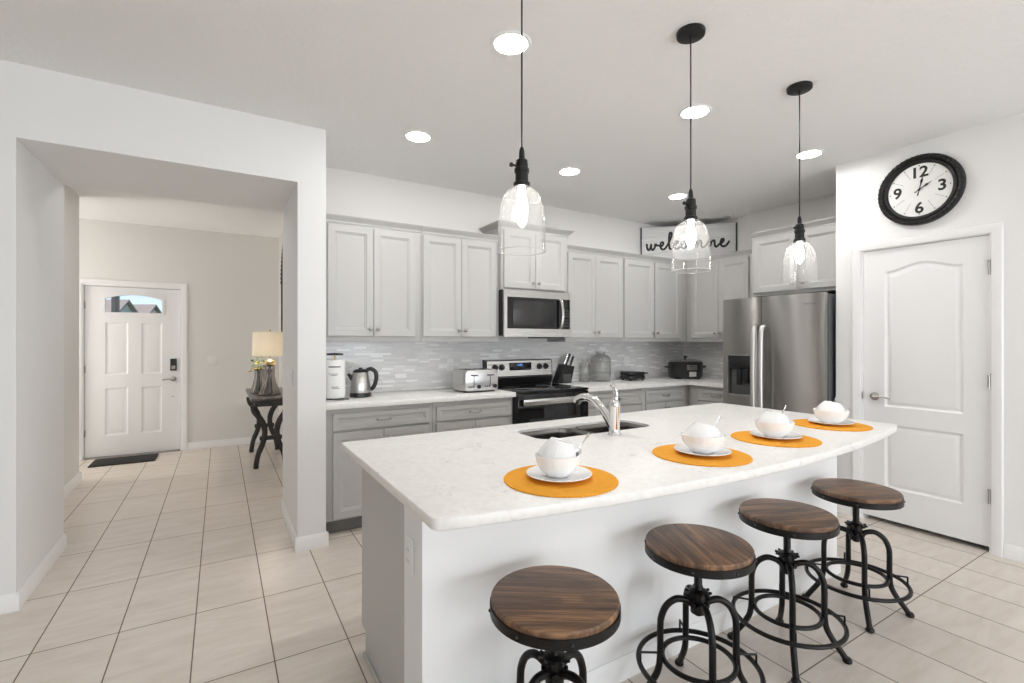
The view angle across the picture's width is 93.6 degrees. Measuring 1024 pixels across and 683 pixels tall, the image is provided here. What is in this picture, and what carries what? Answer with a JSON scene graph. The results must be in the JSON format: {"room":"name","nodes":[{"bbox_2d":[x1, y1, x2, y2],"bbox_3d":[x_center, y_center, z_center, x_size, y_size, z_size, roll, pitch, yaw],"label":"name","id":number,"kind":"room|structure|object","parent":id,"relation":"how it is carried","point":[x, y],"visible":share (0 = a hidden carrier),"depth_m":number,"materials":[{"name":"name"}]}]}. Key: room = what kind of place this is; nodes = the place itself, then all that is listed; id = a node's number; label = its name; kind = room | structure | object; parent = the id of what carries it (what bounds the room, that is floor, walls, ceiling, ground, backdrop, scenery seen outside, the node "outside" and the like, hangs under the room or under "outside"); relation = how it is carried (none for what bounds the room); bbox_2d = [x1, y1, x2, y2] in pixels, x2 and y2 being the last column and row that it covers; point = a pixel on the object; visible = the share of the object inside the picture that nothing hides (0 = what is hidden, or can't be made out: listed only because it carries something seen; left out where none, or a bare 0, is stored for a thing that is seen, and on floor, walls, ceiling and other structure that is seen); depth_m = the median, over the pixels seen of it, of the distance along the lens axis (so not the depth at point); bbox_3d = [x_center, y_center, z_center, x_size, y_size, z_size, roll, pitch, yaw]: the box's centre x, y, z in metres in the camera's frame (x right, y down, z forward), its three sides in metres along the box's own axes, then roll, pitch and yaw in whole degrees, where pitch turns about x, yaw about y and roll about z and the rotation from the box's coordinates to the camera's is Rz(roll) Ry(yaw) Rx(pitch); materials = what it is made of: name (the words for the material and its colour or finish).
{"room":"kitchen","nodes":[
{"label":"kitchen","id":0,"kind":"room"},
{"bbox_2d":[64,185,78,485],"bbox_3d":[-4.418,-0.025,3.491,1.565,2.800,1.948,0,0,-31],"label":"wall","id":1,"kind":"structure","parent":0,"point":[71,199],"depth_m":4.45,"materials":[{"name":"white paint"}]},
{"bbox_2d":[0,60,325,594],"bbox_3d":[-4.948,-0.025,1.513,8.109,2.800,0.880,0,0,-31],"label":"wall","id":2,"kind":"structure","parent":0,"point":[57,129],"depth_m":2.88,"materials":[{"name":"white paint"}]},
{"bbox_2d":[0,435,328,614],"bbox_3d":[-5.658,1.329,2.857,8.089,0.092,3.945,0,0,-31],"label":"baseboard","id":3,"kind":"structure","parent":2,"relation":"attached to","point":[12,602],"depth_m":3.16,"materials":[{"name":"white paint"}]},
{"bbox_2d":[79,218,278,442],"bbox_3d":[-4.667,-0.025,5.853,3.590,2.800,0.150,0,0,-31],"label":"wall","id":4,"kind":"structure","parent":0,"point":[232,280],"depth_m":6.23,"materials":[{"name":"white paint"}]},
{"bbox_2d":[79,278,186,460],"bbox_3d":[-4.605,0.322,5.869,1.075,2.107,0.168,0,0,-31],"label":"door","id":5,"kind":"structure","parent":4,"relation":"in","point":[133,366],"depth_m":5.83,"materials":[{"name":"white paint"}]},
{"bbox_2d":[207,356,217,364],"bbox_3d":[-3.881,0.249,6.235,0.118,0.116,0.010,0,0,-31],"label":"wall switch","id":6,"kind":"object","parent":4,"relation":"attached to","point":[211,360],"visible":1,"depth_m":6.23,"materials":[{"name":"white plastic"}]},
{"bbox_2d":[279,232,282,440],"bbox_3d":[-2.367,-0.025,5.378,0.150,2.800,3.048,0,0,-31],"label":"wall","id":7,"kind":"structure","parent":0,"point":[281,235],"depth_m":6.44,"materials":[{"name":"white paint"}]},
{"bbox_2d":[280,244,282,331],"bbox_3d":[-2.644,-0.679,5.647,0.041,1.188,1.053,0,0,-31],"label":"wall mirror","id":8,"kind":"object","parent":7,"relation":"attached to","point":[281,273],"visible":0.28,"depth_m":6.04,"materials":[{"name":"black metal"}]},
{"bbox_2d":[326,167,663,391],"bbox_3d":[0.240,-0.025,5.081,4.459,2.800,0.160,0,0,-31],"label":"wall","id":9,"kind":"structure","parent":0,"point":[348,193],"depth_m":4.50,"materials":[{"name":"white paint"}]},
{"bbox_2d":[346,362,354,375],"bbox_3d":[-1.347,0.230,4.005,0.072,0.116,0.009,0,0,-31],"label":"wall outlet","id":10,"kind":"object","parent":9,"relation":"attached to","point":[350,366],"visible":0.8,"depth_m":4.00,"materials":[{"name":"white plastic"}]},
{"bbox_2d":[326,213,421,341],"bbox_3d":[-1.178,-0.479,3.915,0.820,0.963,0.362,0,0,-31],"label":"upper cabinet","id":11,"kind":"object","parent":9,"relation":"attached to","point":[373,266],"visible":0.92,"depth_m":3.79,"materials":[{"name":"grey paint"}]},
{"bbox_2d":[447,359,453,370],"bbox_3d":[-0.574,0.217,4.474,0.072,0.116,0.009,0,0,-31],"label":"wall outlet","id":12,"kind":"object","parent":9,"relation":"attached to","point":[450,362],"visible":0.93,"depth_m":4.47,"materials":[{"name":"white plastic"}]},
{"bbox_2d":[421,226,500,341],"bbox_3d":[-0.506,-0.479,4.322,0.745,0.963,0.362,0,0,-31],"label":"upper cabinet","id":13,"kind":"object","parent":9,"relation":"attached to","point":[460,269],"visible":0.95,"depth_m":4.18,"materials":[{"name":"grey paint"}]},
{"bbox_2d":[326,342,722,393],"bbox_3d":[0.593,0.218,4.500,4.456,0.432,1.199,0,0,-31],"label":"backsplash","id":14,"kind":"structure","parent":9,"relation":"attached to","point":[400,366],"depth_m":4.77,"materials":[{"name":"tile"}]},
{"bbox_2d":[479,220,574,292],"bbox_3d":[0.149,-0.783,4.696,0.856,0.616,0.402,0,0,-31],"label":"upper cabinet","id":15,"kind":"object","parent":9,"relation":"attached to","point":[524,269],"visible":0.9,"depth_m":4.52,"materials":[{"name":"grey paint"}]},
{"bbox_2d":[499,289,569,337],"bbox_3d":[0.162,-0.252,4.673,0.757,0.442,0.446,0,0,-31],"label":"microwave","id":16,"kind":"object","parent":15,"relation":"attached to","point":[522,313],"visible":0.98,"depth_m":4.50,"materials":[{"name":"silver metal"}]},
{"bbox_2d":[547,245,623,341],"bbox_3d":[0.794,-0.479,5.111,0.770,0.963,0.362,0,0,-31],"label":"upper cabinet","id":17,"kind":"object","parent":9,"relation":"attached to","point":[594,275],"visible":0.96,"depth_m":4.98,"materials":[{"name":"grey paint"}]},
{"bbox_2d":[622,252,686,341],"bbox_3d":[1.703,-0.479,5.662,1.349,0.963,0.362,0,0,-31],"label":"upper cabinet","id":18,"kind":"object","parent":9,"relation":"attached to","point":[654,298],"visible":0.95,"depth_m":5.45,"materials":[{"name":"grey paint"}]},
{"bbox_2d":[641,222,736,259],"bbox_3d":[2.062,-1.162,5.647,1.064,0.400,0.030,0,0,14],"label":"welcome sign","id":19,"kind":"object","parent":18,"relation":"on","point":[655,241],"visible":0.91,"depth_m":5.64,"materials":[{"name":"white paint"}]},
{"bbox_2d":[0,0,1023,237],"bbox_3d":[-1.804,-1.485,0.660,12.900,0.120,12.200,0,0,-31],"label":"ceiling","id":20,"kind":"structure","parent":0,"point":[606,83],"depth_m":2.60,"materials":[{"name":"white paint"}]},
{"bbox_2d":[404,130,431,142],"bbox_3d":[-0.652,-1.421,3.341,0.198,0.006,0.198,0,0,-31],"label":"recessed light","id":21,"kind":"object","parent":20,"relation":"in","point":[417,136],"visible":1,"depth_m":3.33,"materials":[{"name":"white paint"}]},
{"bbox_2d":[407,132,428,140],"bbox_3d":[-0.652,-1.422,3.341,0.154,0.003,0.154,0,0,-31],"label":"diffuser","id":22,"kind":"object","parent":21,"relation":"attached to","point":[411,136],"depth_m":3.33,"materials":[{"name":"white plastic"}]},
{"bbox_2d":[490,30,531,55],"bbox_3d":[-0.004,-1.421,2.298,0.198,0.006,0.198,0,0,-31],"label":"recessed light","id":23,"kind":"object","parent":20,"relation":"in","point":[508,42],"visible":0.95,"depth_m":2.29,"materials":[{"name":"white paint"}]},
{"bbox_2d":[495,34,526,53],"bbox_3d":[-0.004,-1.422,2.298,0.154,0.003,0.154,0,0,-31],"label":"diffuser","id":24,"kind":"object","parent":23,"relation":"attached to","point":[504,43],"depth_m":2.29,"materials":[{"name":"white plastic"}]},
{"bbox_2d":[498,0,545,255],"bbox_3d":[0.035,-0.874,1.735,0.175,1.101,0.175,0,0,-31],"label":"pendant light","id":25,"kind":"object","parent":20,"relation":"hanging from","point":[521,170],"visible":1,"depth_m":1.72,"materials":[{"name":"black metal"}]},
{"bbox_2d":[509,147,529,189],"bbox_3d":[0.028,-0.628,1.730,0.078,0.143,0.060,0,0,-31],"label":"socket","id":26,"kind":"object","parent":25,"relation":"attached to","point":[521,170],"depth_m":1.72,"materials":[{"name":"black metal"}]},
{"bbox_2d":[558,167,580,175],"bbox_3d":[0.481,-1.421,4.027,0.198,0.006,0.198,0,0,-31],"label":"recessed light","id":27,"kind":"object","parent":20,"relation":"in","point":[568,171],"visible":1,"depth_m":4.02,"materials":[{"name":"white paint"}]},
{"bbox_2d":[560,169,578,174],"bbox_3d":[0.481,-1.422,4.027,0.154,0.003,0.154,0,0,-31],"label":"diffuser","id":28,"kind":"object","parent":27,"relation":"attached to","point":[562,171],"depth_m":4.02,"materials":[{"name":"white plastic"}]},
{"bbox_2d":[667,193,687,199],"bbox_3d":[1.625,-1.421,4.716,0.198,0.006,0.198,0,0,-31],"label":"recessed light","id":29,"kind":"object","parent":20,"relation":"in","point":[676,196],"visible":0.96,"depth_m":4.71,"materials":[{"name":"white paint"}]},
{"bbox_2d":[670,194,685,198],"bbox_3d":[1.625,-1.422,4.716,0.154,0.003,0.154,0,0,-31],"label":"diffuser","id":30,"kind":"object","parent":29,"relation":"attached to","point":[673,196],"depth_m":4.71,"materials":[{"name":"white plastic"}]},
{"bbox_2d":[671,23,710,273],"bbox_3d":[0.822,-0.874,2.212,0.175,1.101,0.175,0,0,-31],"label":"pendant light","id":31,"kind":"object","parent":20,"relation":"hanging from","point":[690,33],"visible":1,"depth_m":2.20,"materials":[{"name":"black metal"}]},
{"bbox_2d":[682,189,697,221],"bbox_3d":[0.814,-0.628,2.207,0.078,0.143,0.060,0,0,-31],"label":"socket","id":32,"kind":"object","parent":31,"relation":"attached to","point":[690,207],"depth_m":2.19,"materials":[{"name":"black metal"}]},
{"bbox_2d":[678,104,711,119],"bbox_3d":[1.135,-1.421,2.983,0.198,0.006,0.198,0,0,-31],"label":"recessed light","id":33,"kind":"object","parent":20,"relation":"in","point":[698,111],"visible":0.97,"depth_m":2.97,"materials":[{"name":"white paint"}]},
{"bbox_2d":[682,106,707,117],"bbox_3d":[1.135,-1.422,2.983,0.154,0.003,0.154,0,0,-31],"label":"diffuser","id":34,"kind":"object","parent":33,"relation":"attached to","point":[696,111],"depth_m":2.97,"materials":[{"name":"white plastic"}]},
{"bbox_2d":[782,81,817,284],"bbox_3d":[1.607,-0.874,2.688,0.175,1.101,0.175,0,0,-31],"label":"pendant light","id":35,"kind":"object","parent":20,"relation":"hanging from","point":[799,88],"visible":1,"depth_m":2.67,"materials":[{"name":"black metal"}]},
{"bbox_2d":[793,216,805,242],"bbox_3d":[1.599,-0.628,2.683,0.078,0.143,0.060,0,0,-31],"label":"socket","id":36,"kind":"object","parent":35,"relation":"attached to","point":[799,231],"depth_m":2.67,"materials":[{"name":"black metal"}]},
{"bbox_2d":[794,149,823,159],"bbox_3d":[2.256,-1.421,3.656,0.198,0.006,0.198,0,0,-31],"label":"recessed light","id":37,"kind":"object","parent":20,"relation":"in","point":[812,153],"visible":0.98,"depth_m":3.65,"materials":[{"name":"white paint"}]},
{"bbox_2d":[797,151,820,157],"bbox_3d":[2.256,-1.422,3.656,0.154,0.003,0.154,0,0,-31],"label":"diffuser","id":38,"kind":"object","parent":37,"relation":"attached to","point":[804,154],"depth_m":3.65,"materials":[{"name":"white plastic"}]},
{"bbox_2d":[0,442,1023,682],"bbox_3d":[-1.804,1.435,0.660,12.900,0.120,12.200,0,0,-31],"label":"floor","id":39,"kind":"structure","parent":0,"point":[184,566],"depth_m":2.49,"materials":[{"name":"beige tile"}]},
{"bbox_2d":[87,453,158,467],"bbox_3d":[-4.463,1.369,5.550,0.595,0.012,0.400,0,0,-31],"label":"doormat","id":40,"kind":"object","parent":39,"relation":"on","point":[147,457],"visible":1,"depth_m":5.51,"materials":[{"name":"black rubber"}]},
{"bbox_2d":[246,387,282,468],"bbox_3d":[-2.849,0.985,5.617,0.405,0.781,1.320,0,0,-31],"label":"console table","id":41,"kind":"object","parent":39,"relation":"on","point":[254,400],"visible":0.88,"depth_m":5.25,"materials":[{"name":"brown wood"}]},
{"bbox_2d":[248,356,264,392],"bbox_3d":[-2.939,0.373,5.618,0.256,0.442,0.229,0,0,-31],"label":"flower vase","id":42,"kind":"object","parent":41,"relation":"on","point":[259,377],"visible":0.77,"depth_m":5.57,"materials":[{"name":"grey glass"}]},
{"bbox_2d":[252,330,282,394],"bbox_3d":[-2.727,0.230,5.422,0.356,0.728,0.356,0,0,-31],"label":"table lamp","id":43,"kind":"object","parent":41,"relation":"on","point":[269,343],"visible":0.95,"depth_m":5.31,"materials":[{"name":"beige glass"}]},
{"bbox_2d":[326,403,431,533],"bbox_3d":[-1.110,0.925,3.796,0.812,0.898,0.634,0,0,-31],"label":"base cabinet","id":44,"kind":"object","parent":39,"relation":"on","point":[343,474],"visible":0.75,"depth_m":3.46,"materials":[{"name":"grey paint"}]},
{"bbox_2d":[326,388,515,409],"bbox_3d":[-0.793,0.455,3.986,1.554,0.040,0.638,0,0,-31],"label":"countertop","id":45,"kind":"structure","parent":44,"relation":"on","point":[391,398],"depth_m":3.80,"materials":[{"name":"white stone"}]},
{"bbox_2d":[326,353,348,401],"bbox_3d":[-1.317,0.260,3.575,0.204,0.350,0.204,0,0,-31],"label":"paper towel holder","id":46,"kind":"object","parent":45,"relation":"on","point":[334,354],"visible":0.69,"depth_m":3.52,"materials":[{"name":"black metal"}]},
{"bbox_2d":[326,360,344,398],"bbox_3d":[-1.317,0.277,3.575,0.150,0.280,0.151,0,0,-31],"label":"paper towel roll","id":47,"kind":"object","parent":46,"relation":"on","point":[335,369],"visible":0.91,"depth_m":3.51,"materials":[{"name":"white paper"}]},
{"bbox_2d":[347,367,377,397],"bbox_3d":[-1.183,0.317,3.800,0.170,0.234,0.191,0,0,35],"label":"electric kettle","id":48,"kind":"object","parent":45,"relation":"on","point":[360,387],"visible":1,"depth_m":3.74,"materials":[{"name":"silver metal"}]},
{"bbox_2d":[453,368,497,392],"bbox_3d":[-0.319,0.338,4.219,0.330,0.192,0.285,0,0,-31],"label":"toaster","id":49,"kind":"object","parent":45,"relation":"on","point":[472,380],"visible":1,"depth_m":4.11,"materials":[{"name":"silver metal"}]},
{"bbox_2d":[432,397,511,432],"bbox_3d":[-0.446,0.925,4.199,0.737,0.898,0.634,0,0,-31],"label":"base cabinet","id":50,"kind":"object","parent":39,"relation":"on","point":[467,414],"visible":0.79,"depth_m":3.94,"materials":[{"name":"grey paint"}]},
{"bbox_2d":[482,359,587,423],"bbox_3d":[0.229,0.762,4.561,0.782,1.165,0.707,0,0,-31],"label":"range","id":51,"kind":"object","parent":39,"relation":"on","point":[546,400],"visible":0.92,"depth_m":4.42,"materials":[{"name":"black metal"}]},
{"bbox_2d":[497,383,587,393],"bbox_3d":[0.229,0.440,4.560,0.782,0.018,0.600,0,0,-31],"label":"cooktop","id":52,"kind":"object","parent":51,"relation":"in","point":[525,388],"depth_m":4.44,"materials":[{"name":"black glass"}]},
{"bbox_2d":[488,565,620,682],"bbox_3d":[0.128,1.066,1.444,0.456,0.616,0.456,0,0,17],"label":"bar stool","id":53,"kind":"object","parent":39,"relation":"on","point":[554,609],"visible":1,"depth_m":1.39,"materials":[{"name":"brown wood"}]},
{"bbox_2d":[362,456,840,682],"bbox_3d":[0.629,0.935,2.517,2.622,0.878,0.790,0,0,-31],"label":"kitchen island","id":54,"kind":"object","parent":39,"relation":"on","point":[434,624],"visible":0.48,"depth_m":1.89,"materials":[{"name":"grey paint"}]},
{"bbox_2d":[405,534,413,575],"bbox_3d":[-0.345,0.713,1.610,0.009,0.116,0.072,0,0,-31],"label":"wall outlet","id":55,"kind":"object","parent":54,"relation":"attached to","point":[409,543],"visible":1,"depth_m":1.59,"materials":[{"name":"white plastic"}]},
{"bbox_2d":[406,543,409,566],"bbox_3d":[-0.347,0.713,1.608,0.002,0.068,0.034,0,0,-31],"label":"receptacle","id":56,"kind":"object","parent":55,"relation":"attached to","point":[407,544],"depth_m":1.61,"materials":[{"name":"white plastic"}]},
{"bbox_2d":[342,403,896,530],"bbox_3d":[0.717,0.478,2.377,2.748,0.034,1.260,0,0,-31],"label":"island countertop","id":57,"kind":"structure","parent":54,"relation":"on","point":[450,480],"depth_m":1.86,"materials":[{"name":"white stone"}]},
{"bbox_2d":[504,465,618,497],"bbox_3d":[0.161,0.458,1.604,0.379,0.004,0.379,0,0,-31],"label":"placemat","id":58,"kind":"object","parent":57,"relation":"on","point":[600,482],"visible":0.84,"depth_m":1.52,"materials":[{"name":"orange fabric"}]},
{"bbox_2d":[526,465,591,481],"bbox_3d":[0.158,0.447,1.616,0.220,0.018,0.220,0,0,-31],"label":"saucer","id":59,"kind":"object","parent":58,"relation":"on","point":[580,473],"visible":0.62,"depth_m":1.60,"materials":[{"name":"white ceramic"}]},
{"bbox_2d":[535,450,580,477],"bbox_3d":[0.154,0.413,1.617,0.153,0.074,0.153,0,0,-31],"label":"ribbed bowl","id":60,"kind":"object","parent":59,"relation":"on","point":[553,468],"visible":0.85,"depth_m":1.56,"materials":[{"name":"white ceramic"}]},
{"bbox_2d":[538,437,575,458],"bbox_3d":[0.151,0.369,1.618,0.131,0.092,0.130,0,0,43],"label":"ribbed bowl","id":61,"kind":"object","parent":60,"relation":"in","point":[556,448],"visible":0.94,"depth_m":1.58,"materials":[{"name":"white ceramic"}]},
{"bbox_2d":[575,433,590,456],"bbox_3d":[0.234,0.357,1.635,0.070,0.095,0.014,0,0,-12],"label":"spoon","id":62,"kind":"object","parent":61,"relation":"in","point":[577,450],"visible":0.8,"depth_m":1.63,"materials":[{"name":"silver metal"}]},
{"bbox_2d":[575,448,580,456],"bbox_3d":[0.219,0.383,1.632,0.036,0.049,0.009,35,-8,-29],"label":"bowl","id":63,"kind":"object","parent":62,"relation":"on","point":[578,450],"depth_m":1.63,"materials":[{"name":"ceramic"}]},
{"bbox_2d":[520,422,646,438],"bbox_3d":[0.392,0.564,2.554,0.748,0.182,0.272,0,0,-31],"label":"sink","id":64,"kind":"object","parent":57,"relation":"in","point":[600,427],"visible":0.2,"depth_m":2.62,"materials":[{"name":"grey metal"}]},
{"bbox_2d":[520,428,591,438],"bbox_3d":[0.223,0.564,2.451,0.351,0.182,0.272,0,0,-31],"label":"basin","id":65,"kind":"object","parent":64,"relation":"in","point":[557,432],"depth_m":2.59,"materials":[{"name":"silver metal"}]},
{"bbox_2d":[576,422,646,433],"bbox_3d":[0.554,0.564,2.652,0.371,0.182,0.272,0,0,-31],"label":"basin","id":66,"kind":"object","parent":64,"relation":"in","point":[600,427],"depth_m":2.77,"materials":[{"name":"silver metal"}]},
{"bbox_2d":[573,383,620,435],"bbox_3d":[0.428,0.332,2.452,0.066,0.257,0.290,0,0,-44],"label":"kitchen faucet","id":67,"kind":"object","parent":57,"relation":"on","point":[611,417],"visible":1,"depth_m":2.37,"materials":[{"name":"silver metal"}]},
{"bbox_2d":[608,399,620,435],"bbox_3d":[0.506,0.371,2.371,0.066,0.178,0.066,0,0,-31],"label":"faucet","id":68,"kind":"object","parent":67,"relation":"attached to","point":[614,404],"depth_m":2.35,"materials":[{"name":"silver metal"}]},
{"bbox_2d":[652,444,752,466],"bbox_3d":[0.766,0.458,1.952,0.379,0.004,0.379,0,0,-23],"label":"placemat","id":69,"kind":"object","parent":57,"relation":"on","point":[666,452],"visible":0.83,"depth_m":1.88,"materials":[{"name":"orange fabric"}]},
{"bbox_2d":[674,444,731,456],"bbox_3d":[0.775,0.447,1.960,0.220,0.018,0.220,0,0,-31],"label":"saucer","id":70,"kind":"object","parent":69,"relation":"on","point":[683,448],"visible":0.65,"depth_m":1.95,"materials":[{"name":"white ceramic"}]},
{"bbox_2d":[681,431,725,453],"bbox_3d":[0.779,0.413,1.960,0.171,0.074,0.171,0,0,-31],"label":"ribbed bowl","id":71,"kind":"object","parent":70,"relation":"on","point":[700,445],"visible":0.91,"depth_m":1.90,"materials":[{"name":"white ceramic"}]},
{"bbox_2d":[684,421,720,437],"bbox_3d":[0.777,0.374,1.961,0.144,0.093,0.148,0,0,-18],"label":"napkin","id":72,"kind":"object","parent":71,"relation":"in","point":[697,429],"visible":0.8,"depth_m":1.92,"materials":[{"name":"white fabric"}]},
{"bbox_2d":[731,431,821,447],"bbox_3d":[1.241,0.458,2.273,0.379,0.004,0.379,0,0,-14],"label":"placemat","id":73,"kind":"object","parent":57,"relation":"on","point":[745,436],"visible":0.8,"depth_m":2.19,"materials":[{"name":"orange fabric"}]},
{"bbox_2d":[749,430,801,439],"bbox_3d":[1.249,0.447,2.283,0.220,0.018,0.220,0,0,-31],"label":"saucer","id":74,"kind":"object","parent":73,"relation":"on","point":[791,435],"visible":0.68,"depth_m":2.27,"materials":[{"name":"white ceramic"}]},
{"bbox_2d":[754,418,794,437],"bbox_3d":[1.245,0.413,2.283,0.168,0.074,0.168,0,0,-31],"label":"ribbed bowl","id":75,"kind":"object","parent":74,"relation":"on","point":[775,430],"visible":0.91,"depth_m":2.23,"materials":[{"name":"white ceramic"}]},
{"bbox_2d":[757,410,789,423],"bbox_3d":[1.243,0.374,2.283,0.142,0.093,0.145,0,0,-18],"label":"napkin","id":76,"kind":"object","parent":75,"relation":"in","point":[768,416],"visible":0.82,"depth_m":2.24,"materials":[{"name":"white fabric"}]},
{"bbox_2d":[792,419,872,430],"bbox_3d":[1.752,0.458,2.649,0.379,0.004,0.379,0,0,-17],"label":"placemat","id":77,"kind":"object","parent":57,"relation":"on","point":[799,422],"visible":0.69,"depth_m":2.58,"materials":[{"name":"orange fabric"}]},
{"bbox_2d":[807,418,853,425],"bbox_3d":[1.760,0.447,2.660,0.220,0.018,0.220,0,0,-31],"label":"saucer","id":78,"kind":"object","parent":77,"relation":"on","point":[816,420],"visible":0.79,"depth_m":2.64,"materials":[{"name":"white ceramic"}]},
{"bbox_2d":[813,408,848,423],"bbox_3d":[1.764,0.413,2.661,0.168,0.074,0.168,0,0,-31],"label":"ribbed bowl","id":79,"kind":"object","parent":78,"relation":"on","point":[833,417],"visible":0.9,"depth_m":2.60,"materials":[{"name":"white ceramic"}]},
{"bbox_2d":[816,401,844,411],"bbox_3d":[1.762,0.374,2.661,0.142,0.093,0.145,0,0,-18],"label":"napkin","id":80,"kind":"object","parent":79,"relation":"in","point":[825,405],"visible":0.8,"depth_m":2.62,"materials":[{"name":"white fabric"}]},
{"bbox_2d":[588,388,642,415],"bbox_3d":[0.883,0.925,5.005,0.784,0.898,0.634,0,0,-31],"label":"base cabinet","id":81,"kind":"object","parent":39,"relation":"on","point":[631,400],"visible":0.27,"depth_m":4.83,"materials":[{"name":"grey paint"}]},
{"bbox_2d":[643,385,687,410],"bbox_3d":[1.526,0.925,5.394,0.712,0.898,0.634,0,0,-31],"label":"base cabinet","id":82,"kind":"object","parent":39,"relation":"on","point":[654,398],"visible":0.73,"depth_m":5.13,"materials":[{"name":"grey paint"}]},
{"bbox_2d":[636,523,765,682],"bbox_3d":[0.704,1.066,1.819,0.456,0.616,0.456,0,0,-21],"label":"bar stool","id":83,"kind":"object","parent":39,"relation":"on","point":[700,552],"visible":1,"depth_m":1.80,"materials":[{"name":"brown wood"}]},
{"bbox_2d":[689,385,722,405],"bbox_3d":[2.364,0.925,5.234,0.664,0.898,0.617,0,0,-31],"label":"base cabinet","id":84,"kind":"object","parent":39,"relation":"on","point":[698,395],"visible":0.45,"depth_m":5.17,"materials":[{"name":"grey paint"}]},
{"bbox_2d":[556,376,722,391],"bbox_3d":[1.596,0.455,5.105,2.112,0.040,1.204,0,0,-31],"label":"countertop","id":85,"kind":"structure","parent":84,"relation":"on","point":[648,382],"depth_m":5.10,"materials":[{"name":"white stone"}]},
{"bbox_2d":[552,364,573,383],"bbox_3d":[0.540,0.337,5.064,0.217,0.196,0.110,0,0,-29],"label":"knife block","id":86,"kind":"object","parent":85,"relation":"on","point":[564,373],"visible":1,"depth_m":5.03,"materials":[{"name":"black wood"}]},
{"bbox_2d":[620,371,647,380],"bbox_3d":[1.391,0.385,5.434,0.306,0.099,0.210,0,0,-23],"label":"grill","id":87,"kind":"object","parent":85,"relation":"on","point":[631,375],"visible":1,"depth_m":5.33,"materials":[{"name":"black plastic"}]},
{"bbox_2d":[664,356,705,378],"bbox_3d":[2.048,0.301,5.686,0.500,0.266,0.320,0,0,-9],"label":"slow cooker","id":88,"kind":"object","parent":85,"relation":"on","point":[676,369],"visible":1,"depth_m":5.56,"materials":[{"name":"black plastic"}]},
{"bbox_2d":[723,292,835,413],"bbox_3d":[2.575,0.487,4.435,0.897,1.774,0.909,0,0,-31],"label":"refrigerator","id":89,"kind":"object","parent":39,"relation":"on","point":[779,351],"visible":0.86,"depth_m":4.14,"materials":[{"name":"grey metal"}]},
{"bbox_2d":[727,498,852,682],"bbox_3d":[1.225,1.066,2.142,0.456,0.616,0.456,0,0,-21],"label":"bar stool","id":90,"kind":"object","parent":39,"relation":"on","point":[787,519],"visible":0.98,"depth_m":2.08,"materials":[{"name":"brown wood"}]},
{"bbox_2d":[801,478,914,633],"bbox_3d":[1.777,1.066,2.485,0.456,0.616,0.456,0,0,-21],"label":"bar stool","id":91,"kind":"object","parent":39,"relation":"on","point":[856,494],"visible":0.94,"depth_m":2.42,"materials":[{"name":"brown wood"}]},
{"bbox_2d":[688,194,835,405],"bbox_3d":[4.451,-0.025,2.583,0.150,2.800,8.800,0,0,-31],"label":"wall","id":92,"kind":"structure","parent":0,"point":[821,207],"depth_m":5.10,"materials":[{"name":"white paint"}]},
{"bbox_2d":[687,249,751,341],"bbox_3d":[2.412,-0.479,5.448,0.362,0.963,0.842,0,0,-31],"label":"upper cabinet","id":93,"kind":"object","parent":92,"relation":"attached to","point":[730,275],"visible":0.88,"depth_m":5.41,"materials":[{"name":"grey paint"}]},
{"bbox_2d":[749,216,835,296],"bbox_3d":[2.805,-0.745,4.511,0.661,0.616,0.823,0,0,-31],"label":"upper cabinet","id":94,"kind":"object","parent":92,"relation":"attached to","point":[769,247],"visible":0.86,"depth_m":4.36,"materials":[{"name":"grey paint"}]},
{"bbox_2d":[836,113,1023,552],"bbox_3d":[4.649,-0.025,1.343,0.793,2.800,6.475,0,0,-31],"label":"wall","id":95,"kind":"structure","parent":0,"point":[991,154],"depth_m":3.16,"materials":[{"name":"white paint"}]},
{"bbox_2d":[878,153,965,225],"bbox_3d":[2.897,-1.080,3.424,0.042,0.498,0.498,0,0,-31],"label":"wall clock","id":96,"kind":"object","parent":95,"relation":"attached to","point":[921,189],"visible":1,"depth_m":3.41,"materials":[{"name":"black metal"}]},
{"bbox_2d":[852,222,1003,556],"bbox_3d":[2.944,0.307,3.452,0.155,2.136,0.858,0,0,-31],"label":"door","id":97,"kind":"structure","parent":95,"relation":"in","point":[926,299],"depth_m":3.37,"materials":[{"name":"white paint"}]},
{"bbox_2d":[837,504,1023,562],"bbox_3d":[4.287,1.329,1.159,0.014,0.092,6.415,0,0,-31],"label":"baseboard","id":98,"kind":"structure","parent":95,"relation":"attached to","point":[1012,552],"depth_m":3.04,"materials":[{"name":"white paint"}]},
{"label":"outside","id":99,"kind":"structure","parent":0,"visible":0},
{"bbox_3d":[-33.885,1.535,36.581,100.000,0.080,82.300,0,0,-31],"label":"ground","id":100,"kind":"structure","parent":99,"visible":0},
{"bbox_2d":[111,296,119,311],"bbox_3d":[-6.685,-0.015,8.109,0.140,3.020,0.140,0,0,-31],"label":"porch post","id":101,"kind":"object","parent":100,"relation":"on","point":[115,301],"visible":0.02,"depth_m":8.07,"materials":[{"name":"grey metal"}]},
{"bbox_2d":[106,300,138,312],"bbox_3d":[-50.026,-1.880,60.298,4.000,6.750,4.600,0,0,-1],"label":"house","id":102,"kind":"structure","parent":100,"relation":"on","point":[127,306],"depth_m":60.15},
{"bbox_2d":[133,304,161,312],"bbox_3d":[-52.468,-1.905,68.759,3.200,6.800,4.200,0,0,-1],"label":"house","id":103,"kind":"structure","parent":100,"relation":"on","point":[141,308],"depth_m":68.43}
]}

